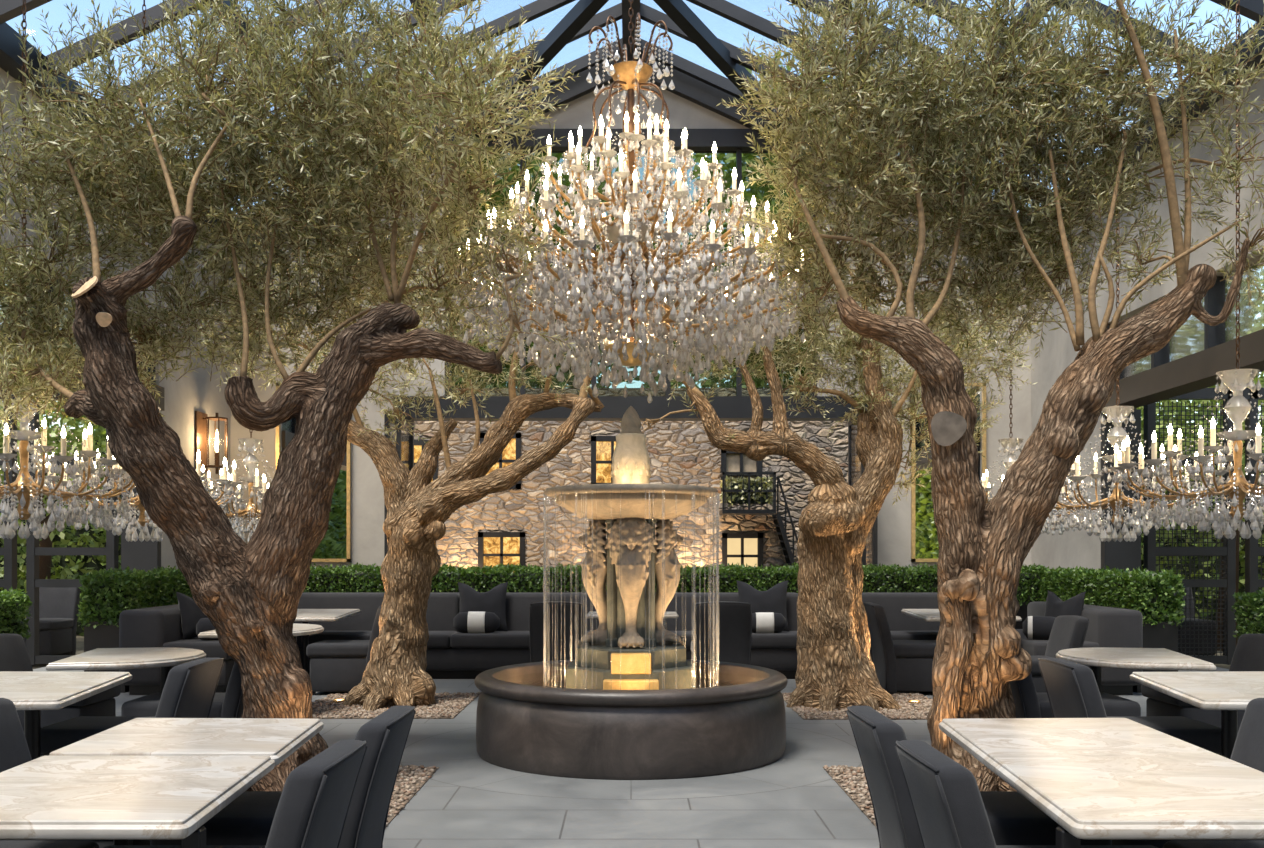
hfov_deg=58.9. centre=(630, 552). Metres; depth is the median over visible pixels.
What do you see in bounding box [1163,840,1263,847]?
slipper chair
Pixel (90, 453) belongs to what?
candle holder
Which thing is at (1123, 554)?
trim
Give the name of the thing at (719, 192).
candle
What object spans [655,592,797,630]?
cushion
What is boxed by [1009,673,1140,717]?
slipper chair
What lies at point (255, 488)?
candle holder
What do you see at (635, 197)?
candle holder
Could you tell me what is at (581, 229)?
candle
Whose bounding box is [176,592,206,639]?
throw pillow
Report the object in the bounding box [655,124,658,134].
candle
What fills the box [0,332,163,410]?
trim
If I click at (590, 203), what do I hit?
candle holder
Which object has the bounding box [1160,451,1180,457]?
candle holder
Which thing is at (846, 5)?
beam
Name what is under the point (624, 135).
candle holder
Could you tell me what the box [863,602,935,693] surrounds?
slipper chair
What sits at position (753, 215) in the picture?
candle
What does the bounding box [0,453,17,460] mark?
candle holder
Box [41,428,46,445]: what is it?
candle
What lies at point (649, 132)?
candle
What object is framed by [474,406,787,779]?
fountain
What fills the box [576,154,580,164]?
candle
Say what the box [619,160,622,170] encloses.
candle
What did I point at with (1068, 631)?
slipper chair
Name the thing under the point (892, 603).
cushion
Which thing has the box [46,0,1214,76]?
beam
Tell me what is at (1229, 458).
candle holder
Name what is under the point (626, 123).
candle
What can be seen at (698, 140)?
trim
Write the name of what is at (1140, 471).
candle holder
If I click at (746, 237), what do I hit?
candle
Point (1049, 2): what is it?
trim
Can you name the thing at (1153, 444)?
candle
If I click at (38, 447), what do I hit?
candle holder
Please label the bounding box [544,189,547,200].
candle
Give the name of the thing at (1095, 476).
candle holder
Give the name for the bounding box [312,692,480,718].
gravel bed
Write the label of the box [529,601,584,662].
slipper chair
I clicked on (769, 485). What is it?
plants
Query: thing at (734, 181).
candle
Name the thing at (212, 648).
seat cushion
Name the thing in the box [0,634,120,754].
slipper chair
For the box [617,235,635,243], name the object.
candle holder
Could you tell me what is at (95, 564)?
hedge
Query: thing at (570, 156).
candle holder
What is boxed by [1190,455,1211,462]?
candle holder
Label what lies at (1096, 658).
marble table
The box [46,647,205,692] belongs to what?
marble table
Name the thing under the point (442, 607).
cushion
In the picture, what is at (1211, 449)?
candle holder
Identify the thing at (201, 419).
wall lantern
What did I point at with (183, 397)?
wall
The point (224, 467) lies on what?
candle
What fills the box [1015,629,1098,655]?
seat cushion
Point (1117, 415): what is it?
chandelier
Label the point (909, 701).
uplight
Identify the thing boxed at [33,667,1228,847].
floor
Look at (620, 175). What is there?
candle holder
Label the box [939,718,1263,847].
marble table
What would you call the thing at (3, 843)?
slipper chair
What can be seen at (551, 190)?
candle holder
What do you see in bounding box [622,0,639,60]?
beam
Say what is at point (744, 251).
candle holder
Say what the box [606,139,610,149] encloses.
candle
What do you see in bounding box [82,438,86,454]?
candle
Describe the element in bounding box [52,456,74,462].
candle holder
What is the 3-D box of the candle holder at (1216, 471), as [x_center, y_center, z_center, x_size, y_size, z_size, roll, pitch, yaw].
[4.253,-0.578,8.080,0.130,0.038,0.127,0,0,-11]
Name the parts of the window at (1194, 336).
frame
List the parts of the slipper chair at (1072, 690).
backrest, seat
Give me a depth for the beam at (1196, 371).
11.80 m
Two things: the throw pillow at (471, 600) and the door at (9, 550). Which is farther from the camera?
the door at (9, 550)
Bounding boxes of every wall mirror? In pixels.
[276,383,350,561]
[911,383,985,561]
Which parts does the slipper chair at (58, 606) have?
seat, seat, backrest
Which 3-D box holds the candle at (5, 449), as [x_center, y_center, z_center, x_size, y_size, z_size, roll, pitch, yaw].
[-3.774,-0.652,6.765,0.032,0.125,0.030,0,0,0]
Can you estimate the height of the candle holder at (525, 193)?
0.034 m
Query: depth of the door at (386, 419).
15.50 m
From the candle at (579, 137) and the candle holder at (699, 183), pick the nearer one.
the candle holder at (699, 183)
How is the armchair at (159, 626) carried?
on the floor at (470, 801)
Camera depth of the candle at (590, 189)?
7.04 m
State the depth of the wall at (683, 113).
16.50 m
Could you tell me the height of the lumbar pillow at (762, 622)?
0.235 m
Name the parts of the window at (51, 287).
frame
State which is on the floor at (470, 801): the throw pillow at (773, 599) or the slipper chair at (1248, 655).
the slipper chair at (1248, 655)
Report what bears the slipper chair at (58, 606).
on the floor at (79, 639)
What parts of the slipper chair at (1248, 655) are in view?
seat, seat, backrest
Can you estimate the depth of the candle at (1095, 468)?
9.66 m
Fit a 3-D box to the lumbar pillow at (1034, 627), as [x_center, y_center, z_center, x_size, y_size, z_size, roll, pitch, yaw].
[4.160,0.760,11.350,0.360,0.242,0.152,0,0,20]
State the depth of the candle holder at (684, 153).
7.50 m
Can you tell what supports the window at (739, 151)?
in the wall at (683, 113)
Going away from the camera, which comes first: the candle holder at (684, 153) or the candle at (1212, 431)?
the candle at (1212, 431)
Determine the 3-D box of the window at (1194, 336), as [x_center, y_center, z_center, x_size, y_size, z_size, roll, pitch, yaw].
[6.030,-2.460,8.000,0.180,0.780,12.000,0,0,0]
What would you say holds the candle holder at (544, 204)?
on the chandelier at (630, 259)
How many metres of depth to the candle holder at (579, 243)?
6.79 m
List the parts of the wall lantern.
flame bulb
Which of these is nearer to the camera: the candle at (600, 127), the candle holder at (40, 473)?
the candle at (600, 127)
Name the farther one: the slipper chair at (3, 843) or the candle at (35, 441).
the candle at (35, 441)
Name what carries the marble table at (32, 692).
on the floor at (470, 801)
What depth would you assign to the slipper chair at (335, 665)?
11.00 m
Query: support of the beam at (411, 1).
attached to the wall at (683, 113)
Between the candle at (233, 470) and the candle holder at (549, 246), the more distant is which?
the candle at (233, 470)
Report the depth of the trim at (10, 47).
10.62 m
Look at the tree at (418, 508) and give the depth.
10.26 m
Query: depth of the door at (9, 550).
14.03 m
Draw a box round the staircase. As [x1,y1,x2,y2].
[769,476,797,565]
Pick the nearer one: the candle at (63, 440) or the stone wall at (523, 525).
the candle at (63, 440)
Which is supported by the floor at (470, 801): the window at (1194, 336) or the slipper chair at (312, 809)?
the slipper chair at (312, 809)
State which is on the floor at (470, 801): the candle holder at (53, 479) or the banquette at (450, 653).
the banquette at (450, 653)
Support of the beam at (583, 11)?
attached to the wall at (683, 113)
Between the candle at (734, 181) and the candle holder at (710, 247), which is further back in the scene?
the candle at (734, 181)
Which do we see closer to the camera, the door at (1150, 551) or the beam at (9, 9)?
the beam at (9, 9)
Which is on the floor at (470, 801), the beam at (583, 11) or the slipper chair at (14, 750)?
the slipper chair at (14, 750)
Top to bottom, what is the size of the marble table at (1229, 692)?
0.750 m
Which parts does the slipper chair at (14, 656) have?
backrest, seat, seat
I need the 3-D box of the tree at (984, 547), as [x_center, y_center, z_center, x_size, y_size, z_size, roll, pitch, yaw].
[2.244,-1.133,7.027,3.482,5.269,2.216,0,0,-10]
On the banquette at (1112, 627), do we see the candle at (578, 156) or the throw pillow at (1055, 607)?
the throw pillow at (1055, 607)
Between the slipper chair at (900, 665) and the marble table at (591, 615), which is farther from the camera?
the marble table at (591, 615)
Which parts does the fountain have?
lion leg, lion leg, lion leg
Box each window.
[1,256,154,381]
[445,149,816,395]
[1107,255,1260,379]
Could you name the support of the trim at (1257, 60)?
attached to the wall at (1071, 549)
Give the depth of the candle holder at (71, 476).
8.55 m
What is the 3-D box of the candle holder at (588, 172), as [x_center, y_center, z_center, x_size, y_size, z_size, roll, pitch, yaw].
[-0.291,-2.811,8.326,0.116,0.034,0.113,0,0,0]
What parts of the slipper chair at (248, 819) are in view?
seat, backrest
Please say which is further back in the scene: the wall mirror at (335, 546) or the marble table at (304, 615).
the wall mirror at (335, 546)
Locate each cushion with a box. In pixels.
[163,637,231,659]
[293,592,459,630]
[297,631,456,647]
[450,631,589,647]
[459,592,606,630]
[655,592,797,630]
[672,631,796,647]
[862,592,939,630]
[870,631,937,647]
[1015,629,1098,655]
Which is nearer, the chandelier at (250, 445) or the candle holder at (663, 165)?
the candle holder at (663, 165)
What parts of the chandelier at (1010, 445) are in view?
chain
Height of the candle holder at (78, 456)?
0.038 m
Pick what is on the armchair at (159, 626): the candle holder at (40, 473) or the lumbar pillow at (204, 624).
the lumbar pillow at (204, 624)
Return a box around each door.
[0,388,118,664]
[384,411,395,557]
[396,412,413,470]
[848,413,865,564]
[866,516,877,572]
[1134,388,1263,664]
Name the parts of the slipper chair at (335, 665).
seat, seat, backrest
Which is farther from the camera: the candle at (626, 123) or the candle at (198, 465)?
the candle at (198, 465)
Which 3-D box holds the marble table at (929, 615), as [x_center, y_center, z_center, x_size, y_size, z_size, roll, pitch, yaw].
[3.461,1.018,11.926,1.074,0.765,1.648,0,0,0]
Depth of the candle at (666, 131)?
7.72 m
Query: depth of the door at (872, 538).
15.50 m
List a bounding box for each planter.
[84,621,128,692]
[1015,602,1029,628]
[1133,622,1177,692]
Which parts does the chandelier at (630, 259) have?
arm, bulb, bulb, bulb, arm, arm, arm, arm, arm, arm, arm, arm, arm, bulb, arm, bulb, bulb, bulb, arm, arm, arm, arm, arm, bulb, arm, arm, arm, bulb, arm, arm, arm, bulb, arm, arm, arm, arm, bulb, arm, bulb, bulb, arm, lamp shade, lamp shade, stem, chain, lamp shade, arm, arm, bulb, bulb, arm, arm, arm, bulb, arm, arm, bulb, arm, arm, arm, arm, bulb, bulb, bulb, arm, arm, arm, arm, bulb, arm, arm, bulb, arm, arm, arm, arm, arm, bulb, arm, arm, arm, arm, bulb, arm, bulb, arm, bulb, bulb, bulb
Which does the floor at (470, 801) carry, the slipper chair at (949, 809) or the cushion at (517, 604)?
the slipper chair at (949, 809)
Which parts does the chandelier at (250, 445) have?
arm, chain, stem, arm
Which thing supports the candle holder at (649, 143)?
on the chandelier at (630, 259)
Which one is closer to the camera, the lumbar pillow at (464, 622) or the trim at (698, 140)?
the lumbar pillow at (464, 622)
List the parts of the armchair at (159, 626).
backrest, seat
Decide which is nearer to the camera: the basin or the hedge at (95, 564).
the basin
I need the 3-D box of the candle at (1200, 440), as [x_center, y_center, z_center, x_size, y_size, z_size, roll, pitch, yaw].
[3.524,-0.652,6.926,0.032,0.125,0.030,0,0,-11]
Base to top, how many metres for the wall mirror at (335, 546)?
2.633 m
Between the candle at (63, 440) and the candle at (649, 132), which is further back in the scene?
the candle at (649, 132)
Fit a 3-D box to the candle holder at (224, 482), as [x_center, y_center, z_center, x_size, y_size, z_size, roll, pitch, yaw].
[-3.325,-0.578,9.170,0.130,0.038,0.127,0,0,-11]
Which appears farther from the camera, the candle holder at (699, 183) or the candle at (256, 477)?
the candle at (256, 477)
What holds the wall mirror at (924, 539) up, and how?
attached to the wall at (683, 113)
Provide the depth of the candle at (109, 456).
7.19 m
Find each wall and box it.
[0,68,230,569]
[231,81,1030,572]
[414,388,847,572]
[1031,66,1263,569]
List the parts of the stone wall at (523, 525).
pane, pane, pane, pane, pane, pane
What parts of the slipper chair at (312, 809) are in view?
seat, backrest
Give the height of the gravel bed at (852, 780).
0.040 m
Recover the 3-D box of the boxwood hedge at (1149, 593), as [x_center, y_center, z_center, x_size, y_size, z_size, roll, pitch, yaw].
[5.288,0.764,12.580,0.677,1.273,2.921,0,0,0]
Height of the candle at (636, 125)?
0.095 m
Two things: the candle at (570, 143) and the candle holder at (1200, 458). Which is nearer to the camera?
the candle holder at (1200, 458)
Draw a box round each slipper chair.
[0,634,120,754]
[0,698,149,847]
[0,840,98,847]
[20,587,79,654]
[41,658,223,756]
[104,740,366,847]
[121,662,243,717]
[150,706,415,847]
[306,606,380,694]
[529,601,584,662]
[691,601,751,664]
[846,706,1111,847]
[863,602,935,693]
[895,740,1157,847]
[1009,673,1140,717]
[1031,615,1088,692]
[1038,658,1220,754]
[1112,698,1263,847]
[1141,634,1263,754]
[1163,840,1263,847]
[1174,587,1217,654]
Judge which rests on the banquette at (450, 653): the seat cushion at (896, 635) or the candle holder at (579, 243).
the seat cushion at (896, 635)
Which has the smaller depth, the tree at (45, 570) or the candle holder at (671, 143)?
the candle holder at (671, 143)
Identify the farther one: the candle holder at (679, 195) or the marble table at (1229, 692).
the candle holder at (679, 195)
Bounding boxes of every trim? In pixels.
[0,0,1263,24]
[0,22,241,240]
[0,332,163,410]
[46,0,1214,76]
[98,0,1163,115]
[121,410,160,571]
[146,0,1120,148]
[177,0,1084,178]
[206,0,348,169]
[209,2,1050,206]
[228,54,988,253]
[237,38,1024,224]
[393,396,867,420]
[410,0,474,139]
[415,129,790,152]
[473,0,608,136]
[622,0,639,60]
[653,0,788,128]
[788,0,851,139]
[900,0,1056,184]
[1026,22,1263,228]
[1101,409,1140,570]
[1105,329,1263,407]
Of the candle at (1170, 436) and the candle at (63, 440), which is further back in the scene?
the candle at (1170, 436)
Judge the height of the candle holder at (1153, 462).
0.038 m
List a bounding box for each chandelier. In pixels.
[0,0,134,538]
[43,0,243,541]
[207,54,273,541]
[451,0,810,402]
[980,61,1087,534]
[1049,3,1217,541]
[1112,0,1263,538]
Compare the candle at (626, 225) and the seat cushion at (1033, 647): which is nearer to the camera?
the candle at (626, 225)
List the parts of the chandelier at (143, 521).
arm, arm, arm, stem, chain, arm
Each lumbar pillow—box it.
[196,618,218,639]
[453,612,499,632]
[752,612,785,632]
[1023,616,1055,639]
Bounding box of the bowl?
[544,484,717,519]
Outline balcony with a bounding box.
[719,472,775,514]
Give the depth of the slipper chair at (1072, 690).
5.78 m
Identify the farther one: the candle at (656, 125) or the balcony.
the balcony
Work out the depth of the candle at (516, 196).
7.91 m
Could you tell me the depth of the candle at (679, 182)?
7.04 m
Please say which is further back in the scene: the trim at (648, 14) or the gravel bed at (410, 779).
the trim at (648, 14)
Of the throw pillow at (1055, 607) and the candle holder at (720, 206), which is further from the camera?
the throw pillow at (1055, 607)
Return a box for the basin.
[474,660,787,779]
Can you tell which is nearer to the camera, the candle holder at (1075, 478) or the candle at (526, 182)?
the candle at (526, 182)
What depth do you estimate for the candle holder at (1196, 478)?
8.61 m
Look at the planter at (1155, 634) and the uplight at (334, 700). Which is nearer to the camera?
the uplight at (334, 700)
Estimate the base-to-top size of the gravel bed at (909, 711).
0.040 m
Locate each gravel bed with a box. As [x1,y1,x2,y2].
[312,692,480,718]
[385,764,438,828]
[782,692,932,719]
[823,765,876,828]
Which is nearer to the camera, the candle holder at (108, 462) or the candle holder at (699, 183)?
the candle holder at (108, 462)
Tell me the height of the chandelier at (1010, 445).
5.198 m
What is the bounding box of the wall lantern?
[195,411,227,473]
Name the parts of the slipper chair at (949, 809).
backrest, seat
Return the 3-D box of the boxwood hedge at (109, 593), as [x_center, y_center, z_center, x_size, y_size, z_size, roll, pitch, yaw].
[-5.269,0.764,12.584,0.666,1.272,2.959,0,0,0]
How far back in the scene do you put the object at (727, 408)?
16.44 m
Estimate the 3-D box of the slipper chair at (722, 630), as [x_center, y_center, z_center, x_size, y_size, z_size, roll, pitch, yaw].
[0.890,0.937,11.185,0.566,0.939,0.841,0,0,0]
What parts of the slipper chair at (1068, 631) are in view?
seat, seat, backrest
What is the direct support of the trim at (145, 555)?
attached to the wall at (183, 397)
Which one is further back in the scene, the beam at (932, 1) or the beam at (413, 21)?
the beam at (413, 21)
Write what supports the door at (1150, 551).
in the wall at (1071, 549)
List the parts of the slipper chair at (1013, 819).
backrest, seat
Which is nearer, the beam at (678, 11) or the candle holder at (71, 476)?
the candle holder at (71, 476)
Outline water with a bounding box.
[501,671,760,680]
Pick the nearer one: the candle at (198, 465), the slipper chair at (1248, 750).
the slipper chair at (1248, 750)
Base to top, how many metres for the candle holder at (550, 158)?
0.034 m
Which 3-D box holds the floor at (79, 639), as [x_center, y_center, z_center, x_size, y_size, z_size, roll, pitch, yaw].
[0.000,1.613,29.000,80.000,0.175,82.000,0,0,0]
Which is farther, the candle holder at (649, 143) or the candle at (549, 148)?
the candle at (549, 148)
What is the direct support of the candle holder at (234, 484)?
on the chandelier at (143, 521)
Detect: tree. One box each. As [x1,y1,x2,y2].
[0,0,579,790]
[0,303,120,588]
[186,176,648,710]
[283,51,657,387]
[620,195,1050,710]
[633,48,992,387]
[717,0,1263,790]
[1137,266,1263,650]
[1217,286,1263,439]
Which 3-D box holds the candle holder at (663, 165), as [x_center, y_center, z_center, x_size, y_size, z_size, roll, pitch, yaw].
[0.224,-2.476,7.197,0.116,0.034,0.113,0,0,0]
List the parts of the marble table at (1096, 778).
leg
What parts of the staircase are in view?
handrail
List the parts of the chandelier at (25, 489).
arm, arm, stem, chain, arm, arm, arm, bulb, arm, arm, arm, arm, bulb, bulb, arm, arm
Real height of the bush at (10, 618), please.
1.052 m
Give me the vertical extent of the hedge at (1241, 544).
4.131 m
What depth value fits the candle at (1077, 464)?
8.77 m
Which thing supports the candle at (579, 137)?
on the chandelier at (630, 259)
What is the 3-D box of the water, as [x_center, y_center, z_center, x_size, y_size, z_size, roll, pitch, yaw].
[0.000,0.925,7.980,1.950,0.001,1.950,0,0,0]
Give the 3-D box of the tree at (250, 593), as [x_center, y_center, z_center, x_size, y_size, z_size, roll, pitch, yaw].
[-2.312,-1.116,7.017,4.192,5.233,2.224,0,0,6]
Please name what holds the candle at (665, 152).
on the chandelier at (630, 259)
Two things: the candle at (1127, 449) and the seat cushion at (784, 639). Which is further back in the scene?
the seat cushion at (784, 639)
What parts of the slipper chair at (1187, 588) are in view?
backrest, seat, seat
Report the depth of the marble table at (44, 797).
3.04 m
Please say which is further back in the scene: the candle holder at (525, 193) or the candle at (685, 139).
the candle holder at (525, 193)
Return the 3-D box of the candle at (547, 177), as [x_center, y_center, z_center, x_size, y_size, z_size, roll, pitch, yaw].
[-0.554,-2.452,7.434,0.028,0.095,0.027,0,0,0]
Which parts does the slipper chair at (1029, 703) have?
backrest, seat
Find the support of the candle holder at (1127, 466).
on the chandelier at (1237, 408)
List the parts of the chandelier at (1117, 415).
arm, arm, arm, arm, arm, arm, arm, stem, chain, arm, arm, arm, arm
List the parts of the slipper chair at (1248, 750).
seat, backrest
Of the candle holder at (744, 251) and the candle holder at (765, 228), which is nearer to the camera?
the candle holder at (744, 251)
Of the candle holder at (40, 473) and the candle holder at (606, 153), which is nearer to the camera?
the candle holder at (606, 153)
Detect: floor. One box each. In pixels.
[32,635,1229,668]
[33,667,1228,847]
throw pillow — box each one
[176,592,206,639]
[457,582,507,631]
[736,580,788,631]
[1044,590,1085,616]
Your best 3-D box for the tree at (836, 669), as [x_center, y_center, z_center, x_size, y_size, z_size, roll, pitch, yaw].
[1.931,-0.941,10.649,4.016,4.971,1.723,0,0,3]
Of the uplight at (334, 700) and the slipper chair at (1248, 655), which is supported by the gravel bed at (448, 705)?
the uplight at (334, 700)
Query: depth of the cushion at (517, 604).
12.99 m
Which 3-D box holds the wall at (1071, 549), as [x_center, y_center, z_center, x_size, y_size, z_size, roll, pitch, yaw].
[6.075,-1.630,6.425,0.350,6.060,20.850,0,0,0]
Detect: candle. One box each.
[3,434,8,452]
[34,439,38,454]
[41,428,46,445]
[61,437,65,455]
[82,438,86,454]
[87,433,92,450]
[107,442,111,458]
[196,463,200,476]
[223,466,226,479]
[232,468,235,481]
[255,475,258,486]
[263,482,265,492]
[515,192,518,202]
[525,180,528,190]
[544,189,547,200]
[545,176,549,186]
[547,146,550,155]
[558,175,561,184]
[569,142,572,151]
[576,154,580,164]
[578,136,581,145]
[580,228,583,239]
[589,188,592,198]
[590,160,593,169]
[599,126,602,135]
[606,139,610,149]
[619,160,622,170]
[624,223,628,234]
[625,122,628,131]
[633,181,636,192]
[635,124,638,133]
[647,129,651,138]
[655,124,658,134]
[664,151,667,161]
[665,130,668,139]
[668,220,671,231]
[677,179,681,190]
[683,138,686,148]
[700,169,704,179]
[710,231,714,243]
[712,152,716,162]
[718,191,721,201]
[732,178,736,188]
[745,236,748,247]
[751,208,755,217]
[985,476,987,486]
[1075,462,1079,475]
[1094,461,1097,473]
[1114,453,1118,466]
[1121,450,1124,462]
[1125,446,1129,462]
[1139,453,1142,468]
[1151,441,1156,458]
[1168,434,1172,450]
[1177,439,1181,454]
[1198,437,1203,455]
[1210,428,1215,445]
[1227,440,1232,454]
[1256,434,1261,452]
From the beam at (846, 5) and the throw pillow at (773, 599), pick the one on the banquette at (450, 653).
the throw pillow at (773, 599)
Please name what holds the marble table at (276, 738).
on the floor at (470, 801)
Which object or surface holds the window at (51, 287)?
in the wall at (183, 397)
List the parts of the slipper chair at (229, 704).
seat, backrest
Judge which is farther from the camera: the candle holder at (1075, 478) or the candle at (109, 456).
the candle holder at (1075, 478)
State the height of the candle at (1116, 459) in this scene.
0.125 m
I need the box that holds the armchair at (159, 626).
[119,604,234,694]
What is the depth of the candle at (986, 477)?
11.58 m
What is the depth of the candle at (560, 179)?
8.25 m
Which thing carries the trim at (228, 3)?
attached to the wall at (683, 113)
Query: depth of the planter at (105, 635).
11.22 m
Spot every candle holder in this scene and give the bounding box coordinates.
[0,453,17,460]
[31,469,48,475]
[33,445,54,452]
[45,476,59,481]
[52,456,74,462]
[68,475,82,479]
[75,455,94,460]
[77,470,94,475]
[79,450,100,456]
[99,459,116,465]
[217,480,232,484]
[229,482,241,486]
[251,487,262,490]
[519,191,534,198]
[537,201,554,208]
[538,243,554,251]
[539,187,555,194]
[541,156,556,163]
[562,152,576,160]
[570,165,586,172]
[573,146,587,154]
[573,240,591,247]
[582,199,599,207]
[585,170,598,176]
[593,136,606,143]
[600,150,616,157]
[612,171,629,179]
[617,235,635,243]
[619,132,633,139]
[626,193,643,201]
[628,134,644,142]
[641,139,657,147]
[652,135,663,142]
[657,162,674,169]
[658,140,674,147]
[661,232,678,240]
[670,191,687,199]
[677,149,693,157]
[694,180,710,186]
[703,244,721,251]
[706,163,722,170]
[711,202,728,210]
[726,189,742,196]
[736,202,749,208]
[738,248,755,255]
[745,218,761,225]
[760,222,774,229]
[1069,476,1085,481]
[1088,474,1103,478]
[1114,467,1131,472]
[1117,463,1137,469]
[1132,469,1150,474]
[1143,459,1164,465]
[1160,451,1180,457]
[1166,470,1184,475]
[1173,455,1188,460]
[1188,475,1205,480]
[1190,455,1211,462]
[1204,446,1223,452]
[1215,470,1227,475]
[1225,455,1233,461]
[1247,453,1263,460]
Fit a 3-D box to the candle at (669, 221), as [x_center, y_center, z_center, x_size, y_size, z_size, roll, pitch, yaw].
[0.237,-1.983,6.842,0.028,0.095,0.027,0,0,0]
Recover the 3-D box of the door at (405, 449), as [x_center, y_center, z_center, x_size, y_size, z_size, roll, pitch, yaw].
[-3.223,-0.295,15.985,0.060,3.330,0.970,0,0,0]
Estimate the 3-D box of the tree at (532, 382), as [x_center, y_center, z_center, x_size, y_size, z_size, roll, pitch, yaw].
[-5.416,-7.234,37.347,12.726,17.534,12.634,0,0,-12]
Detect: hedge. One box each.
[0,426,120,635]
[76,565,192,692]
[303,562,1050,628]
[1038,565,1185,692]
[1141,429,1263,633]
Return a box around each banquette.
[293,592,939,678]
[1015,602,1142,694]
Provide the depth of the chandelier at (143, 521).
9.14 m
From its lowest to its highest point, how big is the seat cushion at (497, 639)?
0.155 m
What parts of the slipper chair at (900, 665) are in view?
backrest, seat, seat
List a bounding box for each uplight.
[333,699,344,702]
[908,700,920,703]
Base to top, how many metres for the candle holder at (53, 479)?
0.038 m
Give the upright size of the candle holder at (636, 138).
0.034 m
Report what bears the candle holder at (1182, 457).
on the chandelier at (1237, 408)
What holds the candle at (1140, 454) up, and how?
on the chandelier at (1237, 408)
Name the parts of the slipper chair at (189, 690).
seat, backrest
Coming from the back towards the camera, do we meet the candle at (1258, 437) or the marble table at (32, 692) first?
the candle at (1258, 437)
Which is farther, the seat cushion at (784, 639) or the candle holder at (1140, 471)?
the seat cushion at (784, 639)
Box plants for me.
[719,475,776,506]
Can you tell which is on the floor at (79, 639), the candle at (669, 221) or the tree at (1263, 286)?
the tree at (1263, 286)
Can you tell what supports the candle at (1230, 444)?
on the chandelier at (1237, 408)
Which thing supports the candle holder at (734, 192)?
on the chandelier at (630, 259)
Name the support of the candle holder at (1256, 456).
on the chandelier at (1237, 408)
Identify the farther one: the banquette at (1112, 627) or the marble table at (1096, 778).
the banquette at (1112, 627)
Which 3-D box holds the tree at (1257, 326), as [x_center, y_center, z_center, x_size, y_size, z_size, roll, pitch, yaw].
[9.375,-1.965,17.513,5.456,7.006,5.127,0,0,0]
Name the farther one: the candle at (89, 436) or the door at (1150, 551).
the door at (1150, 551)
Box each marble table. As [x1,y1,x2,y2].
[0,671,131,759]
[0,756,274,847]
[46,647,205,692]
[49,718,323,844]
[198,624,323,712]
[295,609,360,673]
[586,612,678,618]
[901,609,1021,621]
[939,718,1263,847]
[1056,647,1215,692]
[1130,671,1263,758]
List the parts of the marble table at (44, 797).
leg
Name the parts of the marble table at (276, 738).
leg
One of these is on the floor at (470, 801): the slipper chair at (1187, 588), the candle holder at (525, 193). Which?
the slipper chair at (1187, 588)
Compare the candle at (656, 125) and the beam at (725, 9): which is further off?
the beam at (725, 9)
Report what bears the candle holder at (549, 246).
on the chandelier at (630, 259)
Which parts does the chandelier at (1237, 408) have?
bulb, bulb, arm, bulb, arm, arm, bulb, arm, arm, arm, bulb, arm, bulb, arm, arm, stem, chain, arm, arm, arm, bulb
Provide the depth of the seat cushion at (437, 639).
12.35 m
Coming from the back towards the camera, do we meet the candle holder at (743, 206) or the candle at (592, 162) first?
the candle at (592, 162)
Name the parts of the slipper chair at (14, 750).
backrest, seat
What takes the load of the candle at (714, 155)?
on the chandelier at (630, 259)
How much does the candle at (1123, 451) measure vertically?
0.125 m
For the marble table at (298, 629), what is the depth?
9.55 m
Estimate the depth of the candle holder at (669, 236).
6.81 m
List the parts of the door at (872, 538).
frame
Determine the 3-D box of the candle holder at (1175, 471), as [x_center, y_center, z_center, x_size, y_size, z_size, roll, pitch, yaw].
[3.943,-0.578,8.116,0.130,0.038,0.127,0,0,-11]
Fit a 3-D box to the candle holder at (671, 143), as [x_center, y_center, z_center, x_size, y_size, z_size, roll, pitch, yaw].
[0.245,-2.811,7.725,0.116,0.034,0.113,0,0,0]
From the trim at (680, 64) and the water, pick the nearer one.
the water
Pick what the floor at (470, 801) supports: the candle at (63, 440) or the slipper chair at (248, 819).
the slipper chair at (248, 819)
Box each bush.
[0,586,31,639]
[1231,590,1263,639]
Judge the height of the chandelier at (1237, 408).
5.198 m

